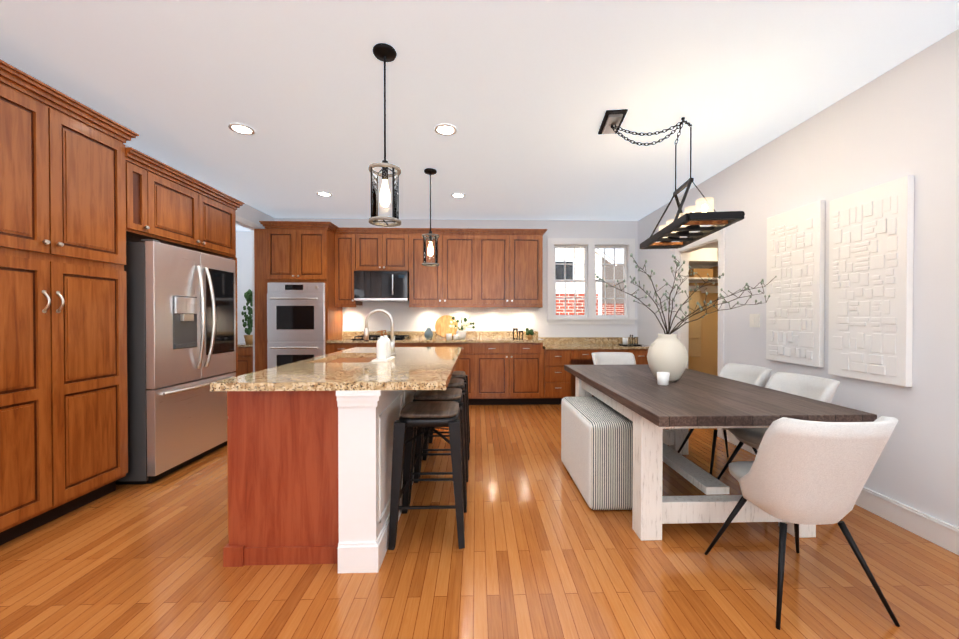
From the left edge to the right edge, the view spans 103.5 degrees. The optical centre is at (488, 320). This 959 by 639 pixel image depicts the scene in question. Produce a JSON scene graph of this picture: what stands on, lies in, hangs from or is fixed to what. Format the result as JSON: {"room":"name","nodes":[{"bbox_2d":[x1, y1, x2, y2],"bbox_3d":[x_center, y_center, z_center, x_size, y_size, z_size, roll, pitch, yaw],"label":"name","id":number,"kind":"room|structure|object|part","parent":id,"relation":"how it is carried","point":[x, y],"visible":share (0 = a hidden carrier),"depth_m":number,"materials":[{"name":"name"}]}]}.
{"room":"kitchen and dining room","nodes":[
{"label":"kitchen and dining room","id":0,"kind":"room"},
{"bbox_2d":[124,144,274,371],"bbox_3d":[-3.139,-0.147,1.284,0.100,2.730,9.050,0,1,-2],"label":"wall","id":1,"kind":"structure","parent":0,"point":[250,213],"depth_m":5.30,"materials":[{"name":"white paint"}]},
{"bbox_2d":[132,155,159,238],"bbox_3d":[-2.850,-0.904,2.779,0.568,0.526,0.233,0,1,-2],"label":"upper cabinet","id":2,"kind":"object","parent":1,"relation":"attached to","point":[145,201],"depth_m":2.83,"materials":[{"name":"brown wood"}]},
{"bbox_2d":[132,167,239,258],"bbox_3d":[-2.867,-0.909,3.346,0.568,0.526,1.113,0,1,-2],"label":"upper cabinet","id":3,"kind":"object","parent":1,"relation":"attached to","point":[193,218],"depth_m":3.32,"materials":[{"name":"brown wood"}]},
{"bbox_2d":[236,215,262,228],"bbox_3d":[-3.186,-0.072,4.670,0.015,2.520,1.420,0,1,-2],"label":"door frame","id":4,"kind":"structure","parent":1,"relation":"attached to","point":[247,222],"depth_m":5.02,"materials":[{"name":"white"}]},
{"bbox_2d":[236,231,252,343],"bbox_3d":[-4.096,-0.195,6.632,1.480,2.730,0.100,0,1,-2],"label":"wall","id":5,"kind":"structure","parent":0,"point":[244,257],"depth_m":6.56,"materials":[{"name":"white paint"}]},
{"bbox_2d":[275,218,637,336],"bbox_3d":[-0.455,-0.188,5.845,5.550,2.730,0.100,0,1,-2],"label":"wall","id":6,"kind":"structure","parent":0,"point":[405,316],"depth_m":5.81,"materials":[{"name":"white paint"}]},
{"bbox_2d":[262,225,333,284],"bbox_3d":[-2.618,-0.902,5.420,0.820,0.756,0.598,0,1,-2],"label":"upper cabinet","id":7,"kind":"object","parent":6,"relation":"attached to","point":[290,253],"depth_m":5.13,"materials":[{"name":"brown wood"}]},
{"bbox_2d":[334,229,362,304],"bbox_3d":[-2.033,-0.756,5.575,0.359,1.051,0.328,0,1,-2],"label":"upper cabinet","id":8,"kind":"object","parent":6,"relation":"attached to","point":[347,242],"depth_m":5.41,"materials":[{"name":"brown wood"}]},
{"bbox_2d":[346,318,350,325],"bbox_3d":[-2.127,0.021,5.739,0.070,0.115,0.007,0,1,-2],"label":"electrical outlet plate","id":9,"kind":"object","parent":6,"relation":"attached to","point":[348,321],"depth_m":5.74,"materials":[{"name":"white plastic"}]},
{"bbox_2d":[362,229,409,272],"bbox_3d":[-1.532,-0.993,5.588,0.760,0.566,0.328,0,1,-2],"label":"upper cabinet","id":10,"kind":"object","parent":6,"relation":"attached to","point":[382,249],"depth_m":5.43,"materials":[{"name":"brown wood"}]},
{"bbox_2d":[354,271,408,301],"bbox_3d":[-1.530,-0.495,5.527,0.750,0.419,0.459,0,1,-2],"label":"microwave","id":11,"kind":"object","parent":10,"relation":"attached to","point":[381,286],"visible":0.92,"depth_m":5.35,"materials":[{"name":"black metal"}]},
{"bbox_2d":[429,318,432,325],"bbox_3d":[-0.878,0.020,5.778,0.070,0.115,0.007,0,1,-2],"label":"electrical outlet plate","id":12,"kind":"object","parent":6,"relation":"attached to","point":[430,319],"depth_m":5.78,"materials":[{"name":"white plastic"}]},
{"bbox_2d":[409,229,481,304],"bbox_3d":[-0.660,-0.754,5.617,1.103,1.046,0.328,0,1,-2],"label":"upper cabinet","id":13,"kind":"object","parent":6,"relation":"attached to","point":[457,279],"depth_m":5.46,"materials":[{"name":"brown wood"}]},
{"bbox_2d":[342,333,636,344],"bbox_3d":[0.051,0.260,5.798,4.538,0.195,0.030,0,1,-2],"label":"backsplash","id":14,"kind":"structure","parent":6,"relation":"attached to","point":[549,340],"depth_m":5.81,"materials":[{"name":"beige stone"}]},
{"bbox_2d":[509,318,513,325],"bbox_3d":[0.352,0.020,5.816,0.070,0.115,0.007,0,1,-2],"label":"electrical outlet plate","id":15,"kind":"object","parent":6,"relation":"attached to","point":[511,320],"depth_m":5.81,"materials":[{"name":"white plastic"}]},
{"bbox_2d":[482,233,544,304],"bbox_3d":[0.275,-0.754,5.647,1.024,1.046,0.328,0,1,-2],"label":"upper cabinet","id":16,"kind":"object","parent":6,"relation":"attached to","point":[489,268],"depth_m":5.49,"materials":[{"name":"brown wood"}]},
{"bbox_2d":[546,238,636,323],"bbox_3d":[1.590,-0.608,5.880,1.400,1.330,0.150,0,1,-2],"label":"window","id":17,"kind":"structure","parent":6,"relation":"in","point":[591,244],"depth_m":5.85,"materials":[{"name":"white"}]},
{"bbox_3d":[1.589,-0.613,5.915,1.156,1.116,0.060,0,1,-2],"label":"window sashes","id":18,"kind":"part","parent":17,"relation":"part of","materials":[{"name":"white wood"}]},
{"bbox_2d":[0,404,958,638],"bbox_3d":[-0.316,1.247,1.385,5.750,0.060,9.050,0,1,-2],"label":"floor","id":19,"kind":"structure","parent":0,"point":[546,552],"depth_m":1.82,"materials":[{"name":"brown wood"}]},
{"bbox_2d":[0,71,131,544],"bbox_3d":[-2.830,-0.036,2.158,0.568,2.491,1.026,0,1,-2],"label":"tall cabinet","id":20,"kind":"object","parent":19,"relation":"on","point":[86,194],"depth_m":2.24,"materials":[{"name":"brown wood"}]},
{"bbox_2d":[116,239,235,484],"bbox_3d":[-2.760,0.301,3.216,0.770,1.800,0.940,0,1,-2],"label":"fridge","id":21,"kind":"object","parent":19,"relation":"on","point":[181,329],"visible":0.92,"depth_m":2.94,"materials":[{"name":"silver metal"}]},
{"bbox_2d":[266,285,345,368],"bbox_3d":[-2.618,0.208,5.440,0.820,1.465,0.578,0,1,-2],"label":"tall cabinet","id":22,"kind":"object","parent":19,"relation":"on","point":[333,313],"depth_m":5.26,"materials":[{"name":"brown wood"}]},
{"bbox_2d":[267,283,324,368],"bbox_3d":[-2.607,0.211,5.099,0.760,1.455,0.100,0,1,-2],"label":"double oven","id":23,"kind":"object","parent":22,"relation":"in","point":[295,322],"visible":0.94,"depth_m":5.10,"materials":[{"name":"silver metal"}]},
{"bbox_2d":[210,355,422,572],"bbox_3d":[-0.957,0.764,2.836,0.822,0.880,2.100,0,1,-2],"label":"kitchen island","id":24,"kind":"object","parent":19,"relation":"on","point":[309,454],"depth_m":1.88,"materials":[{"name":"brown wood"}]},
{"bbox_2d":[210,363,453,390],"bbox_3d":[-0.771,0.310,2.193,1.110,0.040,0.790,0,1,-2],"label":"island countertop","id":25,"kind":"structure","parent":24,"relation":"on","point":[392,376],"depth_m":1.97,"materials":[{"name":"beige stone"}]},
{"bbox_2d":[298,351,461,366],"bbox_3d":[-0.794,0.303,2.937,1.110,0.040,0.700,0,1,-2],"label":"island countertop","id":26,"kind":"structure","parent":24,"relation":"on","point":[401,356],"depth_m":2.91,"materials":[{"name":"beige stone"}]},
{"bbox_2d":[364,309,395,354],"bbox_3d":[-0.895,0.092,3.124,0.263,0.377,0.088,0,1,-2],"label":"faucet","id":27,"kind":"object","parent":26,"relation":"on","point":[366,333],"visible":0.92,"depth_m":3.10,"materials":[{"name":"silver metal"}]},
{"bbox_2d":[372,330,394,361],"bbox_3d":[-0.758,0.176,2.737,0.110,0.215,0.240,0,1,-2],"label":"soap dispenser","id":28,"kind":"object","parent":26,"relation":"on","point":[383,348],"visible":1,"depth_m":2.66,"materials":[{"name":"white ceramic"}]},
{"bbox_2d":[342,347,461,354],"bbox_3d":[-0.815,0.297,3.612,1.110,0.040,0.650,0,1,-2],"label":"island countertop","id":29,"kind":"structure","parent":24,"relation":"on","point":[356,350],"depth_m":3.63,"materials":[{"name":"beige stone"}]},
{"bbox_2d":[326,345,361,353],"bbox_3d":[-1.979,0.741,5.453,0.459,0.880,0.601,0,1,-2],"label":"base cabinet","id":30,"kind":"object","parent":19,"relation":"on","point":[329,348],"depth_m":5.15,"materials":[{"name":"brown wood"}]},
{"bbox_2d":[362,345,421,346],"bbox_3d":[-1.403,0.741,5.471,0.928,0.880,0.601,0,1,-2],"label":"base cabinet","id":31,"kind":"object","parent":19,"relation":"on","point":[362,345],"depth_m":5.17,"materials":[{"name":"brown wood"}]},
{"bbox_2d":[388,401,466,549],"bbox_3d":[-0.334,0.857,2.196,0.404,0.715,0.404,0,1,-2],"label":"bar stool","id":32,"kind":"object","parent":19,"relation":"on","point":[432,415],"visible":0.98,"depth_m":2.03,"materials":[{"name":"grey metal"}]},
{"bbox_2d":[408,388,467,505],"bbox_3d":[-0.348,0.853,2.636,0.404,0.715,0.404,0,1,-2],"label":"bar stool","id":33,"kind":"object","parent":19,"relation":"on","point":[453,394],"visible":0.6,"depth_m":2.57,"materials":[{"name":"grey metal"}]},
{"bbox_2d":[419,378,468,477],"bbox_3d":[-0.361,0.849,3.076,0.404,0.715,0.404,0,1,-2],"label":"bar stool","id":34,"kind":"object","parent":19,"relation":"on","point":[460,383],"visible":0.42,"depth_m":3.08,"materials":[{"name":"grey metal"}]},
{"bbox_2d":[427,371,469,455],"bbox_3d":[-0.375,0.846,3.515,0.404,0.715,0.404,0,1,-2],"label":"bar stool","id":35,"kind":"object","parent":19,"relation":"on","point":[460,374],"visible":0.27,"depth_m":3.56,"materials":[{"name":"grey metal"}]},
{"bbox_2d":[422,345,481,404],"bbox_3d":[-0.599,0.740,5.496,0.918,0.880,0.601,0,1,-2],"label":"base cabinet","id":36,"kind":"object","parent":19,"relation":"on","point":[470,360],"depth_m":5.21,"materials":[{"name":"brown wood"}]},
{"bbox_2d":[482,341,545,404],"bbox_3d":[0.245,0.740,5.522,1.006,0.880,0.601,0,1,-2],"label":"base cabinet","id":37,"kind":"object","parent":19,"relation":"on","point":[513,372],"depth_m":5.23,"materials":[{"name":"brown wood"}]},
{"bbox_2d":[326,337,541,344],"bbox_3d":[-0.717,0.283,5.475,2.982,0.035,0.628,0,1,-2],"label":"countertop","id":38,"kind":"structure","parent":37,"relation":"on","point":[337,340],"depth_m":5.19,"materials":[{"name":"beige stone"}]},
{"bbox_2d":[352,335,410,339],"bbox_3d":[-1.528,0.241,5.449,0.740,0.047,0.448,0,1,-2],"label":"cooktop","id":39,"kind":"object","parent":38,"relation":"in","point":[397,337],"visible":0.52,"depth_m":5.34,"materials":[{"name":"black metal"}]},
{"bbox_2d":[424,327,432,338],"bbox_3d":[-0.869,0.180,5.485,0.130,0.170,0.130,0,1,-2],"label":"ginger jar","id":40,"kind":"object","parent":38,"relation":"on","point":[428,333],"visible":1,"depth_m":5.45,"materials":[{"name":"blue ceramic"}]},
{"bbox_2d":[435,315,457,337],"bbox_3d":[-0.636,0.087,5.717,0.350,0.345,0.077,0,1,-2],"label":"round cutting board","id":41,"kind":"object","parent":38,"relation":"on","point":[442,324],"visible":0.73,"depth_m":5.71,"materials":[{"name":"brown wood"}]},
{"bbox_2d":[446,333,451,338],"bbox_3d":[-0.567,0.225,5.414,0.078,0.080,0.080,0,1,-2],"label":"candle jar","id":42,"kind":"object","parent":38,"relation":"on","point":[449,336],"depth_m":5.38,"materials":[{"name":"white ceramic"}]},
{"bbox_2d":[449,314,474,338],"bbox_3d":[-0.392,0.083,5.551,0.384,0.361,0.231,0,1,-2],"label":"flower arrangement","id":43,"kind":"object","parent":38,"relation":"on","point":[461,333],"visible":1,"depth_m":5.52,"materials":[{"name":"white ceramic"}]},
{"bbox_2d":[513,328,522,338],"bbox_3d":[0.437,0.189,5.578,0.149,0.150,0.109,0,1,-2],"label":"glass canisters","id":44,"kind":"object","parent":38,"relation":"on","point":[514,329],"visible":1,"depth_m":5.58,"materials":[{"name":"clear glass"}]},
{"bbox_2d":[526,328,533,338],"bbox_3d":[0.606,0.184,5.559,0.124,0.160,0.121,0,1,-2],"label":"potted plant","id":45,"kind":"object","parent":38,"relation":"on","point":[529,333],"visible":1,"depth_m":5.53,"materials":[{"name":"green plant"}]},
{"bbox_2d":[546,349,573,403],"bbox_3d":[0.915,0.788,5.544,0.452,0.785,0.601,0,1,-2],"label":"base cabinet","id":46,"kind":"object","parent":19,"relation":"on","point":[559,382],"depth_m":5.25,"materials":[{"name":"brown wood"}]},
{"bbox_2d":[546,345,649,348],"bbox_3d":[1.552,0.377,5.551,1.554,0.035,0.618,0,1,-2],"label":"countertop","id":47,"kind":"structure","parent":46,"relation":"on","point":[547,346],"depth_m":5.26,"materials":[{"name":"beige stone"}]},
{"bbox_2d":[619,335,641,345],"bbox_3d":[2.081,0.284,5.548,0.260,0.150,0.200,0,1,-2],"label":"desk tray","id":48,"kind":"object","parent":47,"relation":"on","point":[625,341],"visible":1,"depth_m":5.51,"materials":[{"name":"black metal"}]},
{"bbox_2d":[561,396,632,509],"bbox_3d":[0.851,0.922,2.794,0.460,0.565,0.840,0,1,-2],"label":"upholstered bench","id":49,"kind":"object","parent":19,"relation":"on","point":[597,446],"visible":0.62,"depth_m":2.38,"materials":[{"name":"fabric"}]},
{"bbox_2d":[592,352,635,364],"bbox_3d":[1.397,0.780,4.068,0.503,0.833,0.560,0,1,-2],"label":"dining chair","id":50,"kind":"object","parent":19,"relation":"on","point":[613,358],"visible":0.17,"depth_m":4.27,"materials":[{"name":"fabric"}]},
{"bbox_2d":[610,349,647,364],"bbox_3d":[2.129,0.787,5.581,0.398,0.785,0.601,0,1,-2],"label":"base cabinet","id":51,"kind":"object","parent":19,"relation":"on","point":[640,355],"depth_m":5.28,"materials":[{"name":"brown wood"}]},
{"bbox_2d":[564,364,876,540],"bbox_3d":[1.312,0.825,2.782,1.070,0.760,1.950,0,1,-2],"label":"dining table","id":52,"kind":"object","parent":19,"relation":"on","point":[644,402],"visible":0.71,"depth_m":2.11,"materials":[{"name":"brown wood"}]},
{"bbox_2d":[657,372,669,385],"bbox_3d":[1.211,0.402,2.620,0.084,0.085,0.083,0,1,-2],"label":"candle cup","id":53,"kind":"object","parent":52,"relation":"on","point":[663,378],"visible":1,"depth_m":2.59,"materials":[{"name":"white ceramic"}]},
{"bbox_2d":[595,253,776,381],"bbox_3d":[1.506,-0.031,2.859,1.378,0.948,0.596,0,1,-2],"label":"vase","id":54,"kind":"object","parent":52,"relation":"on","point":[667,351],"visible":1,"depth_m":2.75,"materials":[{"name":"beige ceramic"}]},
{"bbox_2d":[678,363,771,474],"bbox_3d":[1.916,0.788,3.066,0.560,0.833,0.503,0,1,-2],"label":"chair","id":55,"kind":"object","parent":19,"relation":"on","point":[754,375],"visible":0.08,"depth_m":3.12,"materials":[{"name":"fabric"}]},
{"bbox_2d":[717,372,841,519],"bbox_3d":[1.933,0.793,2.526,0.560,0.833,0.503,0,1,-2],"label":"chair","id":56,"kind":"object","parent":19,"relation":"on","point":[816,388],"visible":0.25,"depth_m":2.53,"materials":[{"name":"fabric"}]},
{"bbox_2d":[704,416,899,629],"bbox_3d":[1.381,0.801,1.690,0.503,0.833,0.560,0,1,-2],"label":"dining chair","id":57,"kind":"object","parent":19,"relation":"on","point":[796,472],"visible":1,"depth_m":1.52,"materials":[{"name":"fabric"}]},
{"bbox_2d":[0,0,958,230],"bbox_3d":[-1.078,-1.546,1.736,7.250,0.060,9.850,0,1,-2],"label":"ceiling","id":58,"kind":"structure","parent":0,"point":[521,96],"depth_m":2.43,"materials":[{"name":"white paint"}]},
{"bbox_2d":[228,123,254,134],"bbox_3d":[-1.963,-1.522,3.005,0.180,0.010,0.180,0,1,-2],"label":"recessed light","id":59,"kind":"object","parent":58,"relation":"in","point":[241,129],"visible":1,"depth_m":3.00,"materials":[{"name":"white"}]},
{"bbox_2d":[316,191,331,196],"bbox_3d":[-1.992,-1.536,4.585,0.180,0.010,0.180,0,1,-2],"label":"recessed light","id":60,"kind":"object","parent":58,"relation":"in","point":[325,194],"visible":1,"depth_m":4.58,"materials":[{"name":"white"}]},
{"bbox_2d":[368,43,400,226],"bbox_3d":[-0.585,-1.035,2.131,0.178,0.967,0.178,0,1,-2],"label":"pendant light","id":61,"kind":"object","parent":58,"relation":"hanging from","point":[384,52],"visible":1,"depth_m":2.12,"materials":[{"name":"black metal"}]},
{"bbox_2d":[422,168,438,265],"bbox_3d":[-0.593,-1.051,3.862,0.178,0.967,0.178,0,1,-2],"label":"pendant light","id":62,"kind":"object","parent":58,"relation":"hanging from","point":[430,172],"visible":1,"depth_m":3.85,"materials":[{"name":"black metal"}]},
{"bbox_2d":[434,124,456,135],"bbox_3d":[-0.342,-1.522,3.015,0.180,0.010,0.180,0,1,-2],"label":"recessed light","id":63,"kind":"object","parent":58,"relation":"in","point":[445,129],"visible":1,"depth_m":3.01,"materials":[{"name":"white"}]},
{"bbox_2d":[451,193,464,197],"bbox_3d":[-0.372,-1.536,4.635,0.180,0.010,0.180,0,1,-2],"label":"recessed light","id":64,"kind":"object","parent":58,"relation":"in","point":[458,195],"visible":0.98,"depth_m":4.63,"materials":[{"name":"white"}]},
{"bbox_2d":[598,109,744,248],"bbox_3d":[1.254,-1.080,2.868,0.767,0.891,1.050,0,1,6],"label":"chandelier","id":65,"kind":"object","parent":58,"relation":"hanging from","point":[702,211],"visible":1,"depth_m":2.77,"materials":[{"name":"black metal"}]},
{"bbox_2d":[688,283,717,375],"bbox_3d":[3.161,-0.067,5.228,1.440,2.500,0.100,0,1,-2],"label":"wall","id":66,"kind":"structure","parent":0,"point":[706,361],"depth_m":5.17,"materials":[{"name":"brown paint"}]},
{"bbox_2d":[689,244,717,292],"bbox_3d":[3.000,-0.805,5.004,1.095,0.860,0.320,0,1,-2],"label":"shelving","id":67,"kind":"object","parent":66,"relation":"attached to","point":[703,262],"visible":0.29,"depth_m":4.89,"materials":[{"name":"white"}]},
{"bbox_2d":[688,291,700,356],"bbox_3d":[2.727,0.042,5.046,0.240,0.885,0.065,0,1,-2],"label":"hanging towel","id":68,"kind":"object","parent":67,"relation":"hanging from","point":[694,349],"visible":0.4,"depth_m":5.01,"materials":[{"name":"yellow fabric"}]},
{"bbox_2d":[637,28,958,527],"bbox_3d":[2.508,-0.149,1.460,0.100,2.730,9.050,0,1,-2],"label":"wall","id":69,"kind":"structure","parent":0,"point":[900,120],"depth_m":2.30,"materials":[{"name":"white paint"}]},
{"bbox_2d":[675,229,724,438],"bbox_3d":[2.412,0.130,4.276,0.119,2.122,0.924,0,1,-2],"label":"door frame","id":70,"kind":"structure","parent":69,"relation":"attached to","point":[682,255],"depth_m":4.27,"materials":[{"name":"white"}]},
{"bbox_2d":[750,314,759,326],"bbox_3d":[2.391,-0.001,3.394,0.009,0.120,0.120,0,1,-2],"label":"switch plate","id":71,"kind":"object","parent":69,"relation":"attached to","point":[754,320],"visible":1,"depth_m":3.39,"materials":[{"name":"white plastic"}]},
{"bbox_2d":[766,200,824,366],"bbox_3d":[2.384,-0.267,2.961,0.050,1.200,0.500,0,1,-2],"label":"canvas art","id":72,"kind":"object","parent":69,"relation":"attached to","point":[795,305],"visible":1,"depth_m":2.90,"materials":[{"name":"white"}]},
{"bbox_2d":[723,430,958,554],"bbox_3d":[2.480,1.158,0.433,0.020,0.135,6.775,0,1,-2],"label":"baseboard","id":73,"kind":"structure","parent":69,"relation":"attached to","point":[938,532],"depth_m":2.16,"materials":[{"name":"white wood"}]},
{"bbox_2d":[828,175,913,386],"bbox_3d":[2.402,-0.227,2.402,0.050,1.210,0.480,0,1,-2],"label":"canvas art","id":74,"kind":"object","parent":69,"relation":"attached to","point":[871,240],"visible":1,"depth_m":2.34,"materials":[{"name":"white"}]},
{"bbox_3d":[-4.059,1.214,5.145,1.500,0.060,2.900,0,1,-2],"label":"floor","id":75,"kind":"structure","parent":0,"visible":0},
{"bbox_2d":[238,343,252,375],"bbox_3d":[-3.713,0.774,6.236,0.680,0.800,0.730,0,1,-2],"label":"base cabinet","id":76,"kind":"object","parent":75,"relation":"on","point":[245,358],"visible":0.15,"depth_m":5.90,"materials":[{"name":"brown wood"}]},
{"bbox_2d":[241,289,252,343],"bbox_3d":[-3.898,-0.069,6.143,0.219,0.885,0.234,0,1,-2],"label":"potted ficus","id":77,"kind":"object","parent":76,"relation":"on","point":[248,296],"visible":0.83,"depth_m":6.10,"materials":[{"name":"green plant"}]},
{"label":"outside","id":78,"kind":"structure","parent":0,"visible":0},
{"bbox_2d":[555,248,623,314],"bbox_3d":[3.539,-0.506,12.405,10.759,5.250,7.330,0,1,-2],"label":"neighbor house","id":79,"kind":"structure","parent":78,"point":[600,292],"depth_m":9.02,"materials":[{"name":"brick"}]}
]}

